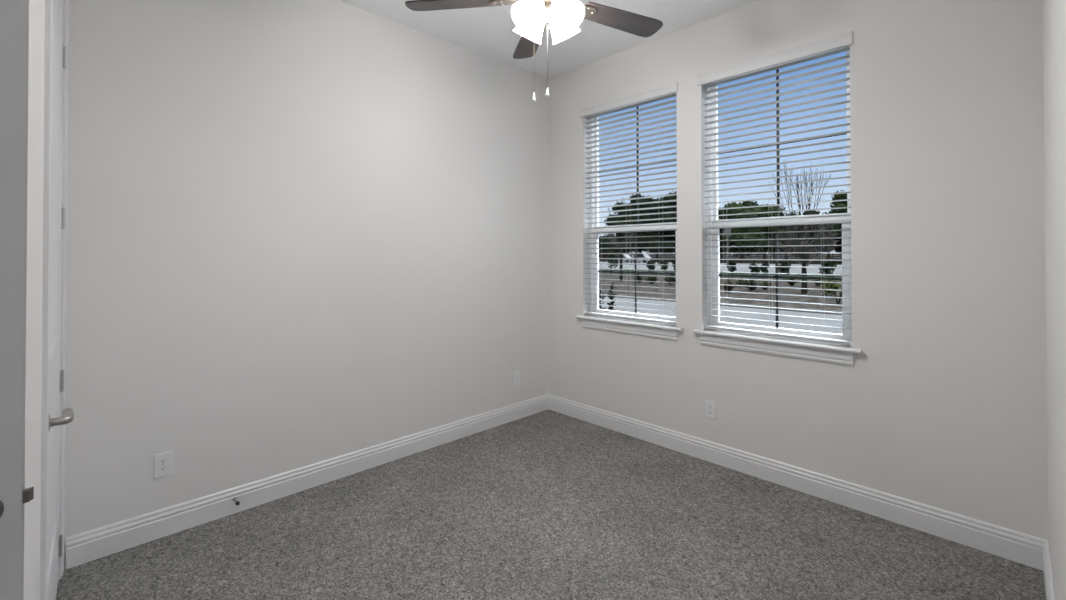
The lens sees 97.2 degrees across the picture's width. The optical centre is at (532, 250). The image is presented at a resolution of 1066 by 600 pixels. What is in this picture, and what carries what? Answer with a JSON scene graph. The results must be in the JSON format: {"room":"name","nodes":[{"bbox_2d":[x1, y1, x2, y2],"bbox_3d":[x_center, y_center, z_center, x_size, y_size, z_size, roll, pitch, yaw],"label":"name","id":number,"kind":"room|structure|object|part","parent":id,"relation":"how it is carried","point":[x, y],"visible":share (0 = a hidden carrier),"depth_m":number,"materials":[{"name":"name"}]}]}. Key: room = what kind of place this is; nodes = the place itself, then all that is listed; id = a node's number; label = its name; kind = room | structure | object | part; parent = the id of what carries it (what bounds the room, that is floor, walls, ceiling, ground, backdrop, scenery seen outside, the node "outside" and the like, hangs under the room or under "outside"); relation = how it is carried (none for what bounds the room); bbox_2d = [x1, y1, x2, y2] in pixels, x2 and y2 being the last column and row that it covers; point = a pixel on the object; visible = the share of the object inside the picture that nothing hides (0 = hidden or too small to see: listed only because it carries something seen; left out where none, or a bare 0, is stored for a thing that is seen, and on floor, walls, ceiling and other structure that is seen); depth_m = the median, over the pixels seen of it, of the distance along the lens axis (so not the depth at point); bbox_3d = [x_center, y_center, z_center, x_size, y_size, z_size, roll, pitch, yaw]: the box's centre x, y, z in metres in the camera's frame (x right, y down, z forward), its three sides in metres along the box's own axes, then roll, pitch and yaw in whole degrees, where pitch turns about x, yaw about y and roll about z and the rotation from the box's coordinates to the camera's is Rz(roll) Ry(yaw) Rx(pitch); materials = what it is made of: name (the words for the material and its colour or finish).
{"room":"empty bedroom","nodes":[
{"label":"empty bedroom","id":0,"kind":"room"},
{"bbox_2d":[21,0,63,599],"bbox_3d":[-1.914,-0.093,1.273,0.889,3.050,1.584,0,-1,-44],"label":"door frame","id":1,"kind":"structure","parent":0,"point":[35,9],"depth_m":1.10,"materials":[{"name":"white paint"}]},
{"bbox_2d":[0,0,33,599],"bbox_3d":[-1.253,0.201,0.623,0.121,2.423,0.830,0,-1,37],"label":"door","id":2,"kind":"structure","parent":1,"relation":"in","point":[12,12],"depth_m":0.94,"materials":[{"name":"white paint"}]},
{"bbox_2d":[40,0,73,599],"bbox_3d":[-1.762,0.084,1.694,0.175,2.705,1.142,0,-1,-43],"label":"door","id":3,"kind":"structure","parent":1,"relation":"in","point":[55,415],"depth_m":1.75,"materials":[{"name":"white paint"}]},
{"bbox_3d":[-1.472,0.522,1.471,0.050,0.026,0.118,0,-1,-43],"label":"lever handle","id":4,"kind":"part","parent":3,"relation":"part of","materials":[{"name":"silver metal"}]},
{"bbox_2d":[64,0,547,567],"bbox_3d":[-2.151,-0.084,2.255,6.200,3.050,0.200,0,-1,-44],"label":"wall","id":5,"kind":"structure","parent":0,"point":[301,233],"depth_m":2.77,"materials":[{"name":"white paint"}]},
{"bbox_2d":[154,451,172,477],"bbox_3d":[-1.868,1.083,2.374,0.074,0.118,0.008,0,-1,-44],"label":"wall outlet","id":6,"kind":"object","parent":5,"relation":"attached to","point":[163,462],"visible":1,"depth_m":2.37,"materials":[{"name":"white plastic"}]},
{"bbox_2d":[159,465,167,471],"bbox_3d":[-1.866,1.102,2.372,0.034,0.027,0.002,0,-1,-44],"label":"receptacle","id":7,"kind":"object","parent":6,"relation":"attached to","point":[162,468],"depth_m":2.37,"materials":[{"name":"grey plastic"}]},
{"bbox_2d":[159,458,167,463],"bbox_3d":[-1.866,1.063,2.373,0.034,0.027,0.002,0,-1,-44],"label":"receptacle","id":8,"kind":"object","parent":6,"relation":"attached to","point":[161,460],"depth_m":2.37,"materials":[{"name":"grey plastic"}]},
{"bbox_2d":[66,394,547,568],"bbox_3d":[-0.984,1.382,3.227,3.155,0.136,0.016,0,-1,-44],"label":"baseboard","id":9,"kind":"structure","parent":5,"relation":"attached to","point":[94,544],"depth_m":2.69,"materials":[{"name":"white paint"}]},
{"bbox_2d":[233,497,239,504],"bbox_3d":[-1.612,1.365,2.554,0.021,0.021,0.076,0,-1,-44],"label":"door stop","id":10,"kind":"object","parent":9,"relation":"attached to","point":[234,498],"visible":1,"depth_m":2.55,"materials":[{"name":"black metal"}]},
{"bbox_2d":[513,371,519,385],"bbox_3d":[-0.143,1.104,4.054,0.074,0.118,0.008,0,-1,-44],"label":"wall outlet","id":11,"kind":"object","parent":5,"relation":"attached to","point":[516,375],"visible":1,"depth_m":4.05,"materials":[{"name":"white plastic"}]},
{"bbox_2d":[339,0,757,78],"bbox_3d":[-0.926,-1.719,1.155,6.400,0.200,3.609,0,-1,-44],"label":"ceiling","id":12,"kind":"structure","parent":0,"point":[488,31],"depth_m":3.36,"materials":[{"name":"white paint"}]},
{"bbox_2d":[405,0,662,101],"bbox_3d":[0.102,-1.151,2.126,1.272,0.920,1.239,0,-1,-44],"label":"ceiling fan","id":13,"kind":"object","parent":12,"relation":"hanging from","point":[531,18],"visible":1,"depth_m":2.19,"materials":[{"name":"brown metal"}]},
{"bbox_3d":[-0.360,-1.152,2.196,0.472,0.006,0.136,0,11,6],"label":"blade","id":14,"kind":"part","parent":13,"relation":"part of","materials":[{"name":"brown wood"}]},
{"bbox_3d":[-0.017,-1.054,2.067,0.152,0.158,0.147,0,-1,-44],"label":"lamp shade","id":15,"kind":"part","parent":13,"relation":"part of","materials":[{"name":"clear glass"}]},
{"bbox_3d":[-0.017,-1.053,2.233,0.147,0.158,0.152,0,-1,-44],"label":"lamp shade","id":16,"kind":"part","parent":13,"relation":"part of","materials":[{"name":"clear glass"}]},
{"bbox_3d":[-0.016,-1.149,2.571,0.136,0.006,0.472,-11,2,-11],"label":"blade","id":17,"kind":"part","parent":13,"relation":"part of","materials":[{"name":"brown wood"}]},
{"bbox_3d":[0.001,-1.079,2.085,0.076,0.087,0.059,0,-1,-44],"label":"light bulb","id":18,"kind":"part","parent":13,"relation":"part of","materials":[{"name":"white glass"}]},
{"bbox_3d":[0.066,-0.872,2.149,0.002,0.327,0.002,0,-1,-44],"label":"pull chain","id":19,"kind":"part","parent":13,"relation":"part of","materials":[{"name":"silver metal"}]},
{"bbox_3d":[0.131,-1.079,2.085,0.059,0.087,0.076,0,-1,-44],"label":"light bulb","id":20,"kind":"part","parent":13,"relation":"part of","materials":[{"name":"white glass"}]},
{"bbox_3d":[0.149,-1.053,2.234,0.152,0.158,0.147,0,-1,-44],"label":"lamp shade","id":21,"kind":"part","parent":13,"relation":"part of","materials":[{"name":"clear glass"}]},
{"bbox_3d":[0.149,-1.054,2.067,0.147,0.158,0.152,0,-1,-44],"label":"lamp shade","id":22,"kind":"part","parent":13,"relation":"part of","materials":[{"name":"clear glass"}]},
{"bbox_3d":[0.444,-1.151,2.352,0.472,0.006,0.136,0,-12,-28],"label":"blade","id":23,"kind":"part","parent":13,"relation":"part of","materials":[{"name":"brown wood"}]},
{"bbox_2d":[56,409,1045,599],"bbox_3d":[-0.924,1.506,1.125,6.400,0.150,3.609,0,-1,-44],"label":"floor","id":24,"kind":"structure","parent":0,"point":[548,504],"depth_m":2.32,"materials":[{"name":"grey carpet"}]},
{"bbox_2d":[548,0,1047,539],"bbox_3d":[1.296,-0.076,3.303,0.200,3.050,3.509,0,-1,-44],"label":"wall","id":25,"kind":"structure","parent":0,"point":[943,404],"depth_m":2.52,"materials":[{"name":"white paint"}]},
{"bbox_2d":[576,92,683,340],"bbox_3d":[0.786,-0.278,3.778,0.219,1.880,0.980,0,-1,-44],"label":"window","id":26,"kind":"structure","parent":25,"relation":"in","point":[640,328],"depth_m":3.84,"materials":[{"name":"white plastic"}]},
{"bbox_3d":[0.834,-0.319,3.825,0.087,1.799,0.880,0,-1,-44],"label":"frame","id":27,"kind":"part","parent":26,"relation":"part of","materials":[{"name":"white plastic"}]},
{"bbox_2d":[579,82,677,324],"bbox_3d":[0.750,-0.332,3.749,0.082,1.774,0.916,0,-1,-44],"label":"window blind","id":28,"kind":"object","parent":26,"relation":"attached to","point":[670,88],"visible":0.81,"depth_m":3.73,"materials":[{"name":"white plastic"}]},
{"bbox_3d":[0.560,-0.310,3.963,0.056,1.730,0.016,0,-1,-44],"label":"ladder cord","id":29,"kind":"part","parent":28,"relation":"part of","materials":[{"name":"white fabric"}]},
{"bbox_3d":[0.762,-0.312,3.755,0.056,1.730,0.016,0,-1,-44],"label":"ladder cord","id":30,"kind":"part","parent":28,"relation":"part of","materials":[{"name":"white fabric"}]},
{"bbox_3d":[0.763,0.540,3.748,0.052,0.022,0.868,0,-1,-44],"label":"rail","id":31,"kind":"part","parent":28,"relation":"part of","materials":[{"name":"grey plastic"}]},
{"bbox_3d":[0.965,-0.314,3.547,0.056,1.730,0.016,0,-1,-44],"label":"ladder cord","id":32,"kind":"part","parent":28,"relation":"part of","materials":[{"name":"white fabric"}]},
{"bbox_3d":[0.760,0.571,3.744,0.144,0.021,0.980,0,-1,-44],"label":"sill","id":33,"kind":"part","parent":26,"relation":"part of","materials":[{"name":"white paint"}]},
{"bbox_3d":[0.822,0.172,3.809,0.031,0.761,0.840,0,-1,-44],"label":"sash","id":34,"kind":"part","parent":26,"relation":"part of","materials":[{"name":"white plastic"}]},
{"bbox_3d":[0.844,-0.680,3.838,0.028,1.059,0.840,0,-1,-44],"label":"sash","id":35,"kind":"part","parent":26,"relation":"part of","materials":[{"name":"white plastic"}]},
{"bbox_2d":[705,400,715,418],"bbox_3d":[1.219,1.092,3.223,0.008,0.118,0.074,0,-1,-44],"label":"wall outlet","id":36,"kind":"object","parent":25,"relation":"attached to","point":[710,406],"visible":1,"depth_m":3.22,"materials":[{"name":"white plastic"}]},
{"bbox_2d":[693,45,861,365],"bbox_3d":[1.533,-0.286,3.012,0.219,1.880,0.980,0,-1,-44],"label":"window","id":37,"kind":"structure","parent":25,"relation":"in","point":[793,348],"depth_m":3.02,"materials":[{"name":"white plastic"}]},
{"bbox_2d":[697,31,852,346],"bbox_3d":[1.497,-0.340,2.983,0.082,1.774,0.916,0,-1,-44],"label":"window blind","id":38,"kind":"object","parent":37,"relation":"attached to","point":[845,39],"visible":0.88,"depth_m":2.94,"materials":[{"name":"white plastic"}]},
{"bbox_3d":[1.306,-0.317,3.197,0.056,1.730,0.016,0,-1,-44],"label":"ladder cord","id":39,"kind":"part","parent":38,"relation":"part of","materials":[{"name":"white fabric"}]},
{"bbox_3d":[1.509,-0.319,2.989,0.056,1.730,0.016,0,-1,-44],"label":"ladder cord","id":40,"kind":"part","parent":38,"relation":"part of","materials":[{"name":"white fabric"}]},
{"bbox_3d":[1.509,0.533,2.981,0.052,0.022,0.868,0,-1,-44],"label":"rail","id":41,"kind":"part","parent":38,"relation":"part of","materials":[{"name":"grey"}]},
{"bbox_3d":[1.712,-0.321,2.781,0.056,1.730,0.016,0,-1,-44],"label":"ladder cord","id":42,"kind":"part","parent":38,"relation":"part of","materials":[{"name":"white fabric"}]},
{"bbox_3d":[1.506,0.563,2.978,0.144,0.021,0.980,0,-1,-44],"label":"sill","id":43,"kind":"part","parent":37,"relation":"part of","materials":[{"name":"white paint"}]},
{"bbox_3d":[1.590,-0.688,3.072,0.028,1.059,0.840,0,-1,-44],"label":"sash","id":44,"kind":"part","parent":37,"relation":"part of","materials":[{"name":"clear glass"}]},
{"bbox_3d":[1.569,0.165,3.043,0.031,0.761,0.840,0,-1,-44],"label":"sash","id":45,"kind":"part","parent":37,"relation":"part of","materials":[{"name":"white plastic"}]},
{"bbox_2d":[548,394,1047,570],"bbox_3d":[1.219,1.380,3.215,0.016,0.136,3.109,0,-1,-44],"label":"baseboard","id":46,"kind":"structure","parent":25,"relation":"attached to","point":[1009,544],"depth_m":2.68,"materials":[{"name":"white paint"}]},
{"bbox_2d":[1042,0,1065,599],"bbox_3d":[0.158,-0.106,-0.115,6.200,3.050,0.200,0,-1,-44],"label":"wall","id":47,"kind":"structure","parent":0,"point":[1053,11],"depth_m":1.58,"materials":[{"name":"white paint"}]},
{"bbox_2d":[1043,541,1054,599],"bbox_3d":[0.850,1.358,0.696,4.060,0.136,0.016,0,-1,-44],"label":"baseboard","id":48,"kind":"structure","parent":47,"relation":"attached to","point":[1049,591],"depth_m":1.93,"materials":[{"name":"white paint"}]},
{"label":"outside","id":49,"kind":"structure","parent":0,"visible":0},
{"bbox_3d":[-36.518,2.405,45.398,4.400,0.300,190.000,0,-1,-44],"label":"lawn","id":50,"kind":"structure","parent":49,"visible":0},
{"bbox_2d":[599,283,617,310],"bbox_3d":[1.051,1.181,6.756,0.340,1.444,0.459,0,-1,22],"label":"shrub","id":51,"kind":"object","parent":50,"relation":"on","point":[611,304],"visible":0.11,"depth_m":6.75,"materials":[{"name":"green plant"}]},
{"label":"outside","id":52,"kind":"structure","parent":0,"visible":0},
{"bbox_2d":[599,273,841,310],"bbox_3d":[-20.616,2.536,60.888,20.000,0.300,190.000,0,-1,-44],"label":"mulch bed","id":53,"kind":"object","parent":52,"point":[648,286],"depth_m":22.49,"materials":[{"name":"brown soil"}]},
{"bbox_2d":[607,249,618,270],"bbox_3d":[7.437,1.028,43.736,1.161,2.481,1.786,0,-1,17],"label":"shrub","id":54,"kind":"object","parent":53,"relation":"on","point":[612,262],"visible":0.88,"depth_m":43.49,"materials":[{"name":"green plant"}]},
{"bbox_2d":[633,274,646,282],"bbox_3d":[6.811,1.749,30.002,1.092,0.680,1.276,0,-1,-44],"label":"grass tuft","id":55,"kind":"object","parent":53,"relation":"on","point":[639,278],"visible":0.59,"depth_m":29.82,"materials":[{"name":"green plant"}]},
{"bbox_2d":[645,274,658,283],"bbox_3d":[7.298,1.739,28.964,1.246,0.680,1.223,0,-1,6],"label":"grass tuft","id":56,"kind":"object","parent":53,"relation":"on","point":[647,278],"visible":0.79,"depth_m":28.82,"materials":[{"name":"green plant"}]},
{"bbox_2d":[663,272,675,284],"bbox_3d":[8.202,1.690,27.972,1.448,0.758,1.374,0,-1,-44],"label":"grass tuft","id":57,"kind":"object","parent":53,"relation":"on","point":[671,279],"visible":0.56,"depth_m":27.85,"materials":[{"name":"green plant"}]},
{"bbox_2d":[720,277,739,290],"bbox_3d":[9.424,1.658,22.759,1.227,0.727,1.341,0,-1,-2],"label":"grass tuft","id":58,"kind":"object","parent":53,"relation":"on","point":[725,287],"visible":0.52,"depth_m":22.58,"materials":[{"name":"green plant"}]},
{"bbox_2d":[734,278,748,286],"bbox_3d":[11.643,1.757,26.237,1.129,0.590,1.099,0,-1,-44],"label":"grass tuft","id":59,"kind":"object","parent":53,"relation":"on","point":[738,282],"visible":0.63,"depth_m":26.12,"materials":[{"name":"green plant"}]},
{"bbox_2d":[741,277,762,290],"bbox_3d":[10.871,1.679,23.394,1.245,0.694,1.205,0,-1,24],"label":"grass tuft","id":60,"kind":"object","parent":53,"relation":"on","point":[751,282],"visible":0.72,"depth_m":23.29,"materials":[{"name":"green plant"}]},
{"bbox_2d":[757,279,773,289],"bbox_3d":[11.809,1.742,24.028,1.067,0.579,1.028,0,-1,-44],"label":"grass tuft","id":61,"kind":"object","parent":53,"relation":"on","point":[765,283],"visible":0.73,"depth_m":23.88,"materials":[{"name":"green plant"}]},
{"bbox_2d":[784,279,797,285],"bbox_3d":[14.849,1.819,27.061,0.877,0.476,0.885,0,-1,-1],"label":"grass tuft","id":62,"kind":"object","parent":53,"relation":"on","point":[791,282],"visible":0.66,"depth_m":26.94,"materials":[{"name":"green plant"}]},
{"bbox_2d":[769,160,837,293],"bbox_3d":[12.343,-1.060,21.611,2.912,6.344,2.980,0,-1,-5],"label":"bare tree","id":63,"kind":"object","parent":53,"relation":"on","point":[801,254],"visible":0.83,"depth_m":21.45,"materials":[{"name":"grey plant"}]},
{"bbox_2d":[812,279,821,285],"bbox_3d":[16.394,1.821,27.028,0.935,0.470,0.886,0,-1,-44],"label":"grass tuft","id":64,"kind":"object","parent":53,"relation":"on","point":[817,282],"visible":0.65,"depth_m":26.93,"materials":[{"name":"green plant"}]},
{"bbox_2d":[820,276,841,303],"bbox_3d":[11.210,1.478,17.236,1.199,1.103,0.637,0,-1,19],"label":"shrub","id":65,"kind":"object","parent":53,"relation":"on","point":[833,286],"visible":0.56,"depth_m":17.21,"materials":[{"name":"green plant"}]},
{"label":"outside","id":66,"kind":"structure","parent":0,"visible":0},
{"bbox_2d":[599,297,841,333],"bbox_3d":[-31.719,2.474,50.073,9.000,0.300,190.000,0,-1,-44],"label":"street","id":67,"kind":"structure","parent":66,"point":[625,303],"depth_m":14.23,"materials":[{"name":"grey asphalt"}]},
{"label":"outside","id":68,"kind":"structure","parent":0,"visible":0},
{"bbox_2d":[599,260,841,264],"bbox_3d":[55.600,3.166,135.129,78.000,0.300,190.000,0,-1,-44],"label":"ground","id":69,"kind":"structure","parent":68,"point":[793,260],"depth_m":94.01,"materials":[{"name":"green plant"}]},
{"bbox_2d":[599,235,624,252],"bbox_3d":[21.866,-0.913,138.024,10.601,8.181,10.908,0,-1,-44],"label":"leafy tree","id":70,"kind":"object","parent":69,"relation":"on","point":[604,240],"visible":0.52,"depth_m":133.81,"materials":[{"name":"green plant"}]},
{"bbox_2d":[604,197,636,280],"bbox_3d":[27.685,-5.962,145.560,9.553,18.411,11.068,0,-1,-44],"label":"leafy tree","id":71,"kind":"object","parent":69,"relation":"on","point":[617,203],"visible":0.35,"depth_m":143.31,"materials":[{"name":"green plant"}]},
{"bbox_2d":[624,194,652,252],"bbox_3d":[36.875,-8.320,161.959,14.323,23.414,16.929,0,-1,-44],"label":"leafy tree","id":72,"kind":"object","parent":69,"relation":"on","point":[645,211],"visible":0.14,"depth_m":159.10,"materials":[{"name":"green plant"}]},
{"bbox_2d":[630,197,676,252],"bbox_3d":[31.066,-5.141,116.145,10.524,16.228,12.962,0,-1,-44],"label":"leafy tree","id":73,"kind":"object","parent":69,"relation":"on","point":[668,215],"visible":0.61,"depth_m":114.01,"materials":[{"name":"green plant"}]},
{"bbox_2d":[661,191,676,252],"bbox_3d":[40.671,-6.958,131.942,10.850,20.139,13.747,0,-1,-44],"label":"leafy tree","id":74,"kind":"object","parent":69,"relation":"on","point":[673,203],"visible":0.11,"depth_m":130.04,"materials":[{"name":"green plant"}]},
{"bbox_2d":[599,253,841,263],"bbox_3d":[26.287,1.812,113.567,0.140,2.050,180.180,0,-1,-44],"label":"fence","id":75,"kind":"object","parent":69,"relation":"on","point":[656,257],"visible":0.19,"depth_m":93.64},
{"bbox_2d":[718,207,730,255],"bbox_3d":[56.951,-4.881,140.998,7.894,16.129,9.084,0,-1,-44],"label":"leafy tree","id":76,"kind":"object","parent":69,"relation":"on","point":[719,211],"visible":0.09,"depth_m":139.04,"materials":[{"name":"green plant"}]},
{"bbox_2d":[718,201,774,261],"bbox_3d":[46.631,-4.094,104.792,12.433,13.909,13.503,0,-1,-44],"label":"leafy tree","id":77,"kind":"object","parent":69,"relation":"on","point":[736,250],"visible":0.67,"depth_m":101.30,"materials":[{"name":"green plant"}]},
{"bbox_2d":[760,204,788,255],"bbox_3d":[56.670,-4.332,115.445,9.870,14.567,12.377,0,-1,-44],"label":"leafy tree","id":78,"kind":"object","parent":69,"relation":"on","point":[771,208],"visible":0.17,"depth_m":112.19,"materials":[{"name":"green plant"}]},
{"bbox_2d":[766,211,801,253],"bbox_3d":[69.001,-3.785,128.623,13.213,13.699,15.888,0,-1,-44],"label":"leafy tree","id":79,"kind":"object","parent":69,"relation":"on","point":[792,214],"visible":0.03,"depth_m":126.08,"materials":[{"name":"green plant"}]},
{"bbox_2d":[782,208,831,253],"bbox_3d":[58.096,-3.043,99.486,8.573,11.697,9.716,0,-1,-44],"label":"leafy tree","id":80,"kind":"object","parent":69,"relation":"on","point":[811,211],"visible":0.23,"depth_m":97.33,"materials":[{"name":"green plant"}]},
{"bbox_2d":[822,212,841,253],"bbox_3d":[66.285,-2.904,105.468,12.195,11.518,13.251,0,-1,-44],"label":"leafy tree","id":81,"kind":"object","parent":69,"relation":"on","point":[836,226],"visible":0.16,"depth_m":101.03,"materials":[{"name":"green plant"}]},
{"bbox_2d":[825,190,846,213],"bbox_3d":[80.483,-6.134,118.168,11.653,18.192,14.967,0,-1,-44],"label":"leafy tree","id":82,"kind":"object","parent":69,"relation":"on","point":[836,196],"visible":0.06,"depth_m":117.06,"materials":[{"name":"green plant"}]},
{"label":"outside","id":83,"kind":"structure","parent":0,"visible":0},
{"bbox_2d":[599,262,841,274],"bbox_3d":[10.830,2.796,91.519,47.000,0.300,190.000,0,-1,-44],"label":"road","id":84,"kind":"structure","parent":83,"point":[795,268],"depth_m":61.01,"materials":[{"name":"grey asphalt"}]},
{"bbox_2d":[614,254,632,262],"bbox_3d":[20.385,1.853,105.269,1.860,1.816,4.700,0,-1,-44],"label":"parked car","id":85,"kind":"object","parent":84,"relation":"on","point":[623,255],"visible":0.41,"depth_m":104.47,"materials":[{"name":"white paint"}]},
{"bbox_2d":[632,254,650,262],"bbox_3d":[23.852,1.712,102.554,1.860,2.046,4.050,0,-1,-44],"label":"van","id":86,"kind":"object","parent":84,"relation":"on","point":[644,258],"visible":0.73,"depth_m":101.65,"materials":[{"name":"white paint"}]},
{"bbox_2d":[724,228,730,262],"bbox_3d":[29.348,-0.604,70.768,0.209,6.300,1.000,0,-1,-44],"label":"sign pole","id":87,"kind":"object","parent":84,"relation":"on","point":[726,230],"visible":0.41,"depth_m":70.74,"materials":[{"name":"metal"}]},
{"bbox_3d":[29.283,-2.804,70.725,0.030,1.300,1.000,0,-1,-44],"label":"sign panel","id":88,"kind":"part","parent":87,"relation":"part of","materials":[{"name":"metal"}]},
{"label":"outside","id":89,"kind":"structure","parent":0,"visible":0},
{"bbox_2d":[599,269,841,280],"bbox_3d":[-9.728,2.626,71.494,10.400,0.300,190.000,0,-1,-44],"label":"grass verge","id":90,"kind":"structure","parent":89,"point":[599,269],"depth_m":42.55,"materials":[{"name":"green plant"}]},
{"bbox_2d":[646,257,655,271],"bbox_3d":[11.555,1.484,46.062,1.043,1.608,0.846,0,-1,-44],"label":"shrub","id":91,"kind":"object","parent":90,"relation":"on","point":[651,267],"visible":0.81,"depth_m":45.97,"materials":[{"name":"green plant"}]},
{"bbox_2d":[657,258,668,271],"bbox_3d":[12.727,1.504,46.042,1.204,1.567,0.880,0,-1,23],"label":"shrub","id":92,"kind":"object","parent":90,"relation":"on","point":[659,261],"visible":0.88,"depth_m":45.94,"materials":[{"name":"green plant"}]},
{"bbox_2d":[672,260,675,270],"bbox_3d":[13.729,1.511,44.819,0.948,1.530,1.000,0,-1,8],"label":"shrub","id":93,"kind":"object","parent":90,"relation":"on","point":[673,261],"visible":0.35,"depth_m":44.82,"materials":[{"name":"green plant"}]},
{"bbox_2d":[726,260,736,273],"bbox_3d":[16.435,1.465,38.727,0.874,1.505,1.124,0,-1,7],"label":"shrub","id":94,"kind":"object","parent":90,"relation":"on","point":[732,264],"visible":0.94,"depth_m":38.60,"materials":[{"name":"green plant"}]},
{"bbox_2d":[748,263,760,274],"bbox_3d":[18.159,1.610,38.538,1.024,1.219,1.051,0,-1,-44],"label":"shrub","id":95,"kind":"object","parent":90,"relation":"on","point":[755,270],"visible":0.9,"depth_m":38.40,"materials":[{"name":"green plant"}]},
{"bbox_2d":[759,262,768,274],"bbox_3d":[19.094,1.601,38.777,0.823,1.231,0.796,0,-1,-44],"label":"shrub","id":96,"kind":"object","parent":90,"relation":"on","point":[763,269],"visible":0.79,"depth_m":38.59,"materials":[{"name":"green plant"}]},
{"bbox_2d":[778,261,791,275],"bbox_3d":[19.409,1.498,36.361,1.045,1.401,1.226,0,-1,-44],"label":"shrub","id":97,"kind":"object","parent":90,"relation":"on","point":[783,269],"visible":0.84,"depth_m":36.16,"materials":[{"name":"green plant"}]},
{"bbox_2d":[819,256,836,276],"bbox_3d":[21.719,1.307,34.616,1.140,1.750,1.181,0,-1,-44],"label":"shrub","id":98,"kind":"object","parent":90,"relation":"on","point":[827,271],"visible":0.88,"depth_m":34.49,"materials":[{"name":"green plant"}]},
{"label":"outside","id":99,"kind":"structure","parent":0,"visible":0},
{"bbox_2d":[600,293,841,314],"bbox_3d":[-28.137,2.474,53.562,1.000,0.300,190.000,0,-1,-44],"label":"curb","id":100,"kind":"object","parent":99,"point":[605,294],"depth_m":16.65,"materials":[{"name":"concrete"}]}
]}

